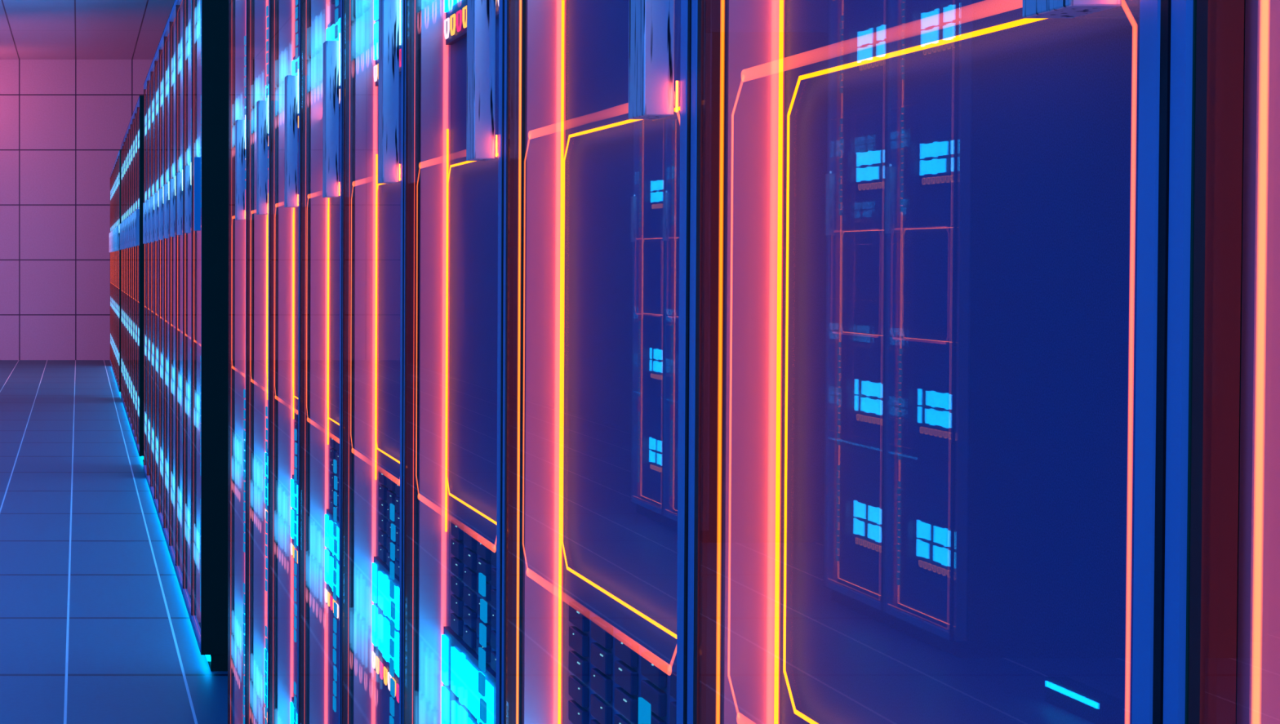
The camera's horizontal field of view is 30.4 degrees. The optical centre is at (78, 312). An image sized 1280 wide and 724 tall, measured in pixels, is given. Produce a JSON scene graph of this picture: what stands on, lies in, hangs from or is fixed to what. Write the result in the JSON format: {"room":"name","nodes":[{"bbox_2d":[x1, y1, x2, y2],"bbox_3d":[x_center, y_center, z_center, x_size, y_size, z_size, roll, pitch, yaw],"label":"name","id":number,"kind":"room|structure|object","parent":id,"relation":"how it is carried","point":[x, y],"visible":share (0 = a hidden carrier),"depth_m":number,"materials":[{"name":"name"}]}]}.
{"room":"server room","nodes":[
{"label":"server room","id":0,"kind":"room"},
{"bbox_2d":[0,59,152,359],"bbox_3d":[-0.800,-1.279,27.928,5.000,3.760,0.100,0,1,0],"label":"wall","id":1,"kind":"structure","parent":0,"point":[64,123],"depth_m":27.87,"materials":[{"name":"tile"}]},
{"bbox_2d":[0,0,174,59],"bbox_3d":[-0.800,-2.872,13.387,5.000,0.100,28.900,0,1,0],"label":"ceiling","id":2,"kind":"structure","parent":0,"point":[30,29],"depth_m":24.07,"materials":[{"name":"purple"}]},
{"bbox_2d":[0,360,234,723],"bbox_3d":[-0.800,0.987,13.477,5.000,0.100,28.900,0,1,0],"label":"floor","id":3,"kind":"structure","parent":0,"point":[96,628],"depth_m":8.80,"materials":[{"name":"tile"}]},
{"bbox_2d":[109,171,111,366],"bbox_3d":[0.864,-0.468,25.395,1.018,2.256,0.598,0,1,0],"label":"rack","id":4,"kind":"object","parent":3,"relation":"on","point":[111,171],"visible":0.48,"depth_m":25.68,"materials":[{"name":"metal"}]},
{"bbox_2d":[110,173,111,364],"bbox_3d":[0.864,-0.482,25.995,1.018,2.256,0.598,0,1,0],"label":"rack","id":5,"kind":"object","parent":3,"relation":"on","point":[110,174],"visible":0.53,"depth_m":26.29,"materials":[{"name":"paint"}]},
{"bbox_2d":[110,168,112,368],"bbox_3d":[0.864,-0.454,24.795,1.018,2.256,0.598,0,1,0],"label":"rack","id":6,"kind":"object","parent":3,"relation":"on","point":[112,169],"visible":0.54,"depth_m":25.09,"materials":[{"name":"metal"}]},
{"bbox_2d":[111,167,113,372],"bbox_3d":[0.864,-0.440,24.195,1.018,2.256,0.598,0,1,0],"label":"rack","id":7,"kind":"object","parent":3,"relation":"on","point":[113,167],"visible":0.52,"depth_m":24.48,"materials":[{"name":"metal"}]},
{"bbox_2d":[111,164,114,374],"bbox_3d":[0.864,-0.426,23.596,1.018,2.256,0.598,0,1,0],"label":"rack","id":8,"kind":"object","parent":3,"relation":"on","point":[113,165],"visible":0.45,"depth_m":23.88,"materials":[{"name":"metal"}]},
{"bbox_2d":[113,162,115,377],"bbox_3d":[0.864,-0.412,22.996,1.018,2.256,0.598,0,1,0],"label":"rack","id":9,"kind":"object","parent":3,"relation":"on","point":[114,162],"visible":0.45,"depth_m":23.29,"materials":[{"name":"metal"}]},
{"bbox_2d":[114,160,115,379],"bbox_3d":[0.864,-0.398,22.396,1.018,2.256,0.598,0,1,0],"label":"rack","id":10,"kind":"object","parent":3,"relation":"on","point":[115,160],"visible":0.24,"depth_m":22.69,"materials":[{"name":"metal"}]},
{"bbox_2d":[115,158,116,382],"bbox_3d":[0.864,-0.384,21.796,1.018,2.256,0.598,0,1,0],"label":"rack","id":11,"kind":"object","parent":3,"relation":"on","point":[116,158],"visible":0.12,"depth_m":22.09,"materials":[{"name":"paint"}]},
{"bbox_2d":[115,153,118,387],"bbox_3d":[0.864,-0.370,21.196,1.018,2.256,0.598,0,1,0],"label":"rack","id":12,"kind":"object","parent":3,"relation":"on","point":[117,153],"visible":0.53,"depth_m":21.48,"materials":[{"name":"metal"}]},
{"bbox_2d":[117,150,120,391],"bbox_3d":[0.864,-0.357,20.596,1.018,2.256,0.598,0,1,0],"label":"rack","id":13,"kind":"object","parent":3,"relation":"on","point":[119,152],"visible":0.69,"depth_m":20.31,"materials":[{"name":"metal"}]},
{"bbox_2d":[120,142,122,400],"bbox_3d":[0.864,-0.327,19.317,1.018,2.256,0.598,0,1,0],"label":"rack","id":14,"kind":"object","parent":3,"relation":"on","point":[122,143],"visible":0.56,"depth_m":19.61,"materials":[{"name":"metal"}]},
{"bbox_2d":[120,140,123,403],"bbox_3d":[0.864,-0.313,18.717,1.018,2.256,0.598,0,1,0],"label":"rack","id":15,"kind":"object","parent":3,"relation":"on","point":[122,140],"visible":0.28,"depth_m":19.00,"materials":[{"name":"metal"}]},
{"bbox_2d":[122,136,124,408],"bbox_3d":[0.864,-0.299,18.117,1.018,2.256,0.598,0,1,0],"label":"rack","id":16,"kind":"object","parent":3,"relation":"on","point":[124,136],"visible":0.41,"depth_m":18.41,"materials":[{"name":"metal"}]},
{"bbox_2d":[124,131,126,413],"bbox_3d":[0.864,-0.285,17.517,1.018,2.256,0.598,0,1,0],"label":"rack","id":17,"kind":"object","parent":3,"relation":"on","point":[125,248],"visible":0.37,"depth_m":17.81,"materials":[{"name":"metal"}]},
{"bbox_2d":[125,127,130,418],"bbox_3d":[0.864,-0.271,16.918,1.018,2.256,0.598,0,1,0],"label":"rack","id":18,"kind":"object","parent":3,"relation":"on","point":[127,127],"visible":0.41,"depth_m":17.19,"materials":[{"name":"metal"}]},
{"bbox_2d":[127,120,130,426],"bbox_3d":[0.864,-0.257,16.318,1.018,2.256,0.598,0,1,0],"label":"rack","id":19,"kind":"object","parent":3,"relation":"on","point":[129,125],"visible":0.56,"depth_m":16.61,"materials":[{"name":"metal"}]},
{"bbox_2d":[128,116,134,432],"bbox_3d":[0.864,-0.243,15.718,1.018,2.256,0.598,0,1,0],"label":"rack","id":20,"kind":"object","parent":3,"relation":"on","point":[130,215],"visible":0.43,"depth_m":15.99,"materials":[{"name":"metal"}]},
{"bbox_2d":[131,109,137,439],"bbox_3d":[0.864,-0.229,15.118,1.018,2.256,0.598,0,1,0],"label":"rack","id":21,"kind":"object","parent":3,"relation":"on","point":[133,114],"visible":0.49,"depth_m":15.39,"materials":[{"name":"metal"}]},
{"bbox_2d":[133,102,139,448],"bbox_3d":[0.864,-0.215,14.518,1.018,2.256,0.598,0,1,0],"label":"rack","id":22,"kind":"object","parent":3,"relation":"on","point":[135,108],"visible":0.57,"depth_m":14.79,"materials":[{"name":"metal"}]},
{"bbox_2d":[136,95,146,464],"bbox_3d":[0.864,-0.201,13.918,1.018,2.256,0.598,0,1,0],"label":"rack","id":23,"kind":"object","parent":3,"relation":"on","point":[140,100],"visible":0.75,"depth_m":13.63,"materials":[{"name":"metal"}]},
{"bbox_2d":[142,76,150,479],"bbox_3d":[0.864,-0.167,12.449,1.018,2.256,0.598,0,1,0],"label":"rack","id":24,"kind":"object","parent":3,"relation":"on","point":[144,243],"visible":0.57,"depth_m":12.73,"materials":[{"name":"metal"}]},
{"bbox_2d":[146,67,153,489],"bbox_3d":[0.864,-0.153,11.849,1.018,2.256,0.598,0,1,0],"label":"rack","id":25,"kind":"object","parent":3,"relation":"on","point":[148,201],"visible":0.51,"depth_m":12.12,"materials":[{"name":"metal"}]},
{"bbox_2d":[150,57,157,502],"bbox_3d":[0.864,-0.139,11.249,1.018,2.256,0.598,0,1,0],"label":"rack","id":26,"kind":"object","parent":3,"relation":"on","point":[152,67],"visible":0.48,"depth_m":11.53,"materials":[{"name":"metal"}]},
{"bbox_2d":[154,44,162,515],"bbox_3d":[0.864,-0.125,10.649,1.018,2.256,0.598,0,1,0],"label":"rack","id":27,"kind":"object","parent":3,"relation":"on","point":[157,53],"visible":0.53,"depth_m":10.92,"materials":[{"name":"metal"}]},
{"bbox_2d":[158,30,167,532],"bbox_3d":[0.864,-0.112,10.049,1.018,2.256,0.598,0,1,0],"label":"rack","id":28,"kind":"object","parent":3,"relation":"on","point":[161,191],"visible":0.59,"depth_m":10.32,"materials":[{"name":"metal"}]},
{"bbox_2d":[163,15,173,550],"bbox_3d":[0.864,-0.098,9.450,1.018,2.256,0.598,0,1,0],"label":"rack","id":29,"kind":"object","parent":3,"relation":"on","point":[166,30],"visible":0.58,"depth_m":9.74,"materials":[{"name":"metal"}]},
{"bbox_2d":[168,0,180,571],"bbox_3d":[0.864,-0.084,8.850,1.018,2.256,0.598,0,1,0],"label":"rack","id":30,"kind":"object","parent":3,"relation":"on","point":[173,12],"visible":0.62,"depth_m":9.13,"materials":[{"name":"metal"}]},
{"bbox_2d":[175,0,187,595],"bbox_3d":[0.864,-0.070,8.250,1.018,2.256,0.598,0,1,0],"label":"rack","id":31,"kind":"object","parent":3,"relation":"on","point":[179,176],"visible":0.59,"depth_m":8.53,"materials":[{"name":"metal"}]},
{"bbox_2d":[182,0,196,621],"bbox_3d":[0.864,-0.056,7.650,1.018,2.256,0.598,0,1,0],"label":"rack","id":32,"kind":"object","parent":3,"relation":"on","point":[187,170],"visible":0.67,"depth_m":7.93,"materials":[{"name":"metal"}]},
{"bbox_2d":[191,0,235,671],"bbox_3d":[0.864,-0.042,7.050,1.018,2.256,0.598,0,1,0],"label":"rack","id":33,"kind":"object","parent":3,"relation":"on","point":[210,168],"visible":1,"depth_m":6.76,"materials":[{"name":"black"}]},
{"bbox_2d":[205,654,210,661],"bbox_3d":[0.398,1.050,7.076,0.010,0.012,0.592,0,1,0],"label":"light","id":34,"kind":"object","parent":33,"relation":"attached to","point":[208,656],"depth_m":6.78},
{"bbox_2d":[227,0,254,723],"bbox_3d":[0.864,0.000,5.249,1.018,2.256,0.598,0,1,0],"label":"rack","id":35,"kind":"object","parent":3,"relation":"on","point":[241,6],"visible":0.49,"depth_m":5.54,"materials":[{"name":"metal"}]},
{"bbox_2d":[244,115,245,148],"bbox_3d":[0.373,-0.403,4.985,0.001,0.075,0.001,0,1,0],"label":"light","id":36,"kind":"object","parent":35,"relation":"attached to","point":[245,115],"depth_m":4.98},
{"bbox_2d":[245,0,278,723],"bbox_3d":[0.864,0.014,4.649,1.018,2.256,0.598,0,1,0],"label":"rack","id":37,"kind":"object","parent":3,"relation":"on","point":[262,7],"visible":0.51,"depth_m":4.94,"materials":[{"name":"metal"}]},
{"bbox_2d":[266,214,268,380],"bbox_3d":[0.414,-0.030,4.653,0.001,0.368,0.501,0,1,0],"label":"light","id":38,"kind":"object","parent":37,"relation":"attached to","point":[267,215],"depth_m":4.90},
{"bbox_2d":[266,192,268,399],"bbox_3d":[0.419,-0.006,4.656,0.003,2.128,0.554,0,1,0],"label":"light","id":39,"kind":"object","parent":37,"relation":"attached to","point":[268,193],"depth_m":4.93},
{"bbox_2d":[267,95,268,133],"bbox_3d":[0.373,-0.390,4.385,0.001,0.075,0.001,0,1,0],"label":"light","id":40,"kind":"object","parent":37,"relation":"attached to","point":[268,95],"depth_m":4.38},
{"bbox_2d":[268,0,311,723],"bbox_3d":[0.864,0.028,4.049,1.018,2.256,0.598,0,1,0],"label":"rack","id":41,"kind":"object","parent":3,"relation":"on","point":[289,11],"visible":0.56,"depth_m":4.33,"materials":[{"name":"metal"}]},
{"bbox_2d":[293,207,294,418],"bbox_3d":[0.419,0.008,4.056,0.003,2.128,0.554,0,1,0],"label":"light","id":42,"kind":"object","parent":41,"relation":"attached to","point":[293,207],"depth_m":4.33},
{"bbox_2d":[292,204,298,399],"bbox_3d":[0.414,-0.016,4.053,0.001,0.368,0.501,0,1,0],"label":"light","id":43,"kind":"object","parent":41,"relation":"attached to","point":[297,208],"depth_m":4.30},
{"bbox_2d":[297,69,298,113],"bbox_3d":[0.373,-0.376,3.785,0.001,0.075,0.001,0,1,0],"label":"light","id":44,"kind":"object","parent":41,"relation":"attached to","point":[298,69],"depth_m":3.78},
{"bbox_2d":[299,0,355,723],"bbox_3d":[0.864,0.042,3.449,1.018,2.256,0.598,0,1,0],"label":"rack","id":45,"kind":"object","parent":3,"relation":"on","point":[326,15],"visible":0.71,"depth_m":3.73,"materials":[{"name":"metal"}]},
{"bbox_2d":[327,197,329,444],"bbox_3d":[0.419,0.022,3.457,0.003,2.128,0.554,0,1,0],"label":"light","id":46,"kind":"object","parent":45,"relation":"attached to","point":[328,198],"depth_m":3.73,"materials":[{"name":"plastic"}]},
{"bbox_2d":[326,193,340,425],"bbox_3d":[0.414,-0.002,3.453,0.001,0.368,0.501,0,1,0],"label":"light","id":47,"kind":"object","parent":45,"relation":"attached to","point":[335,222],"depth_m":3.67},
{"bbox_2d":[338,32,340,85],"bbox_3d":[0.373,-0.362,3.185,0.001,0.075,0.001,0,1,0],"label":"light","id":48,"kind":"object","parent":45,"relation":"attached to","point":[340,33],"depth_m":3.18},
{"bbox_2d":[341,0,420,723],"bbox_3d":[0.864,0.056,2.849,1.018,2.256,0.598,0,1,0],"label":"rack","id":49,"kind":"object","parent":3,"relation":"on","point":[380,148],"visible":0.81,"depth_m":3.13,"materials":[{"name":"metal"}]},
{"bbox_2d":[374,154,377,479],"bbox_3d":[0.419,0.036,2.857,0.003,2.128,0.554,0,1,0],"label":"light","id":50,"kind":"object","parent":49,"relation":"attached to","point":[375,155],"depth_m":3.13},
{"bbox_2d":[374,177,400,463],"bbox_3d":[0.414,0.012,2.853,0.001,0.368,0.501,0,1,0],"label":"light","id":51,"kind":"object","parent":49,"relation":"attached to","point":[390,193],"depth_m":3.03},
{"bbox_2d":[399,0,400,44],"bbox_3d":[0.373,-0.348,2.585,0.001,0.075,0.001,0,1,0],"label":"light","id":52,"kind":"object","parent":49,"relation":"attached to","point":[400,0],"depth_m":2.59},
{"bbox_2d":[403,0,525,723],"bbox_3d":[0.864,0.070,2.249,1.018,2.256,0.598,0,1,0],"label":"rack","id":53,"kind":"object","parent":3,"relation":"on","point":[464,42],"visible":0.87,"depth_m":2.45,"materials":[{"name":"metal"}]},
{"bbox_2d":[444,128,448,531],"bbox_3d":[0.419,0.050,2.257,0.003,2.128,0.554,0,1,0],"label":"light","id":54,"kind":"object","parent":53,"relation":"attached to","point":[446,131],"depth_m":2.53,"materials":[{"name":"plastic"}]},
{"bbox_2d":[445,153,497,524],"bbox_3d":[0.414,0.026,2.253,0.001,0.368,0.501,0,1,0],"label":"light","id":55,"kind":"object","parent":53,"relation":"attached to","point":[475,183],"depth_m":2.38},
{"bbox_2d":[495,134,497,156],"bbox_3d":[0.373,-0.148,1.990,0.001,0.020,0.001,0,1,0],"label":"light","id":56,"kind":"object","parent":53,"relation":"attached to","point":[495,135],"depth_m":1.99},
{"bbox_2d":[503,0,724,723],"bbox_3d":[0.864,0.084,1.650,1.018,2.256,0.598,0,1,0],"label":"rack","id":57,"kind":"object","parent":3,"relation":"on","point":[611,97],"visible":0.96,"depth_m":1.78,"materials":[{"name":"metal"}]},
{"bbox_2d":[557,0,564,723],"bbox_3d":[0.419,0.064,1.656,0.003,2.128,0.555,0,1,0],"label":"light","id":58,"kind":"object","parent":57,"relation":"attached to","point":[561,3],"depth_m":1.94,"materials":[{"name":"plastic"}]},
{"bbox_2d":[561,106,679,638],"bbox_3d":[0.414,0.040,1.654,0.001,0.368,0.501,0,1,0],"label":"light","id":59,"kind":"object","parent":57,"relation":"attached to","point":[625,172],"depth_m":1.72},
{"bbox_2d":[675,80,678,112],"bbox_3d":[0.373,-0.135,1.390,0.001,0.020,0.001,0,1,0],"label":"light","id":60,"kind":"object","parent":57,"relation":"attached to","point":[677,82],"depth_m":1.39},
{"bbox_2d":[693,0,1245,723],"bbox_3d":[0.864,0.098,1.050,1.018,2.256,0.598,0,1,0],"label":"rack","id":61,"kind":"object","parent":3,"relation":"on","point":[958,235],"visible":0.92,"depth_m":1.08,"materials":[{"name":"metal"}]},
{"bbox_2d":[773,0,783,723],"bbox_3d":[0.419,0.077,1.057,0.003,2.128,0.555,0,1,0],"label":"light","id":62,"kind":"object","parent":61,"relation":"attached to","point":[778,4],"depth_m":1.34,"materials":[{"name":"plastic"}]},
{"bbox_2d":[782,18,1045,723],"bbox_3d":[0.414,0.053,1.054,0.001,0.368,0.501,0,1,0],"label":"light","id":63,"kind":"object","parent":61,"relation":"attached to","point":[919,509],"depth_m":1.12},
{"bbox_2d":[1188,0,1279,723],"bbox_3d":[0.864,0.112,0.450,1.018,2.256,0.598,0,1,0],"label":"rack","id":64,"kind":"object","parent":3,"relation":"on","point":[1220,34],"visible":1,"depth_m":0.74,"materials":[{"name":"purple"}]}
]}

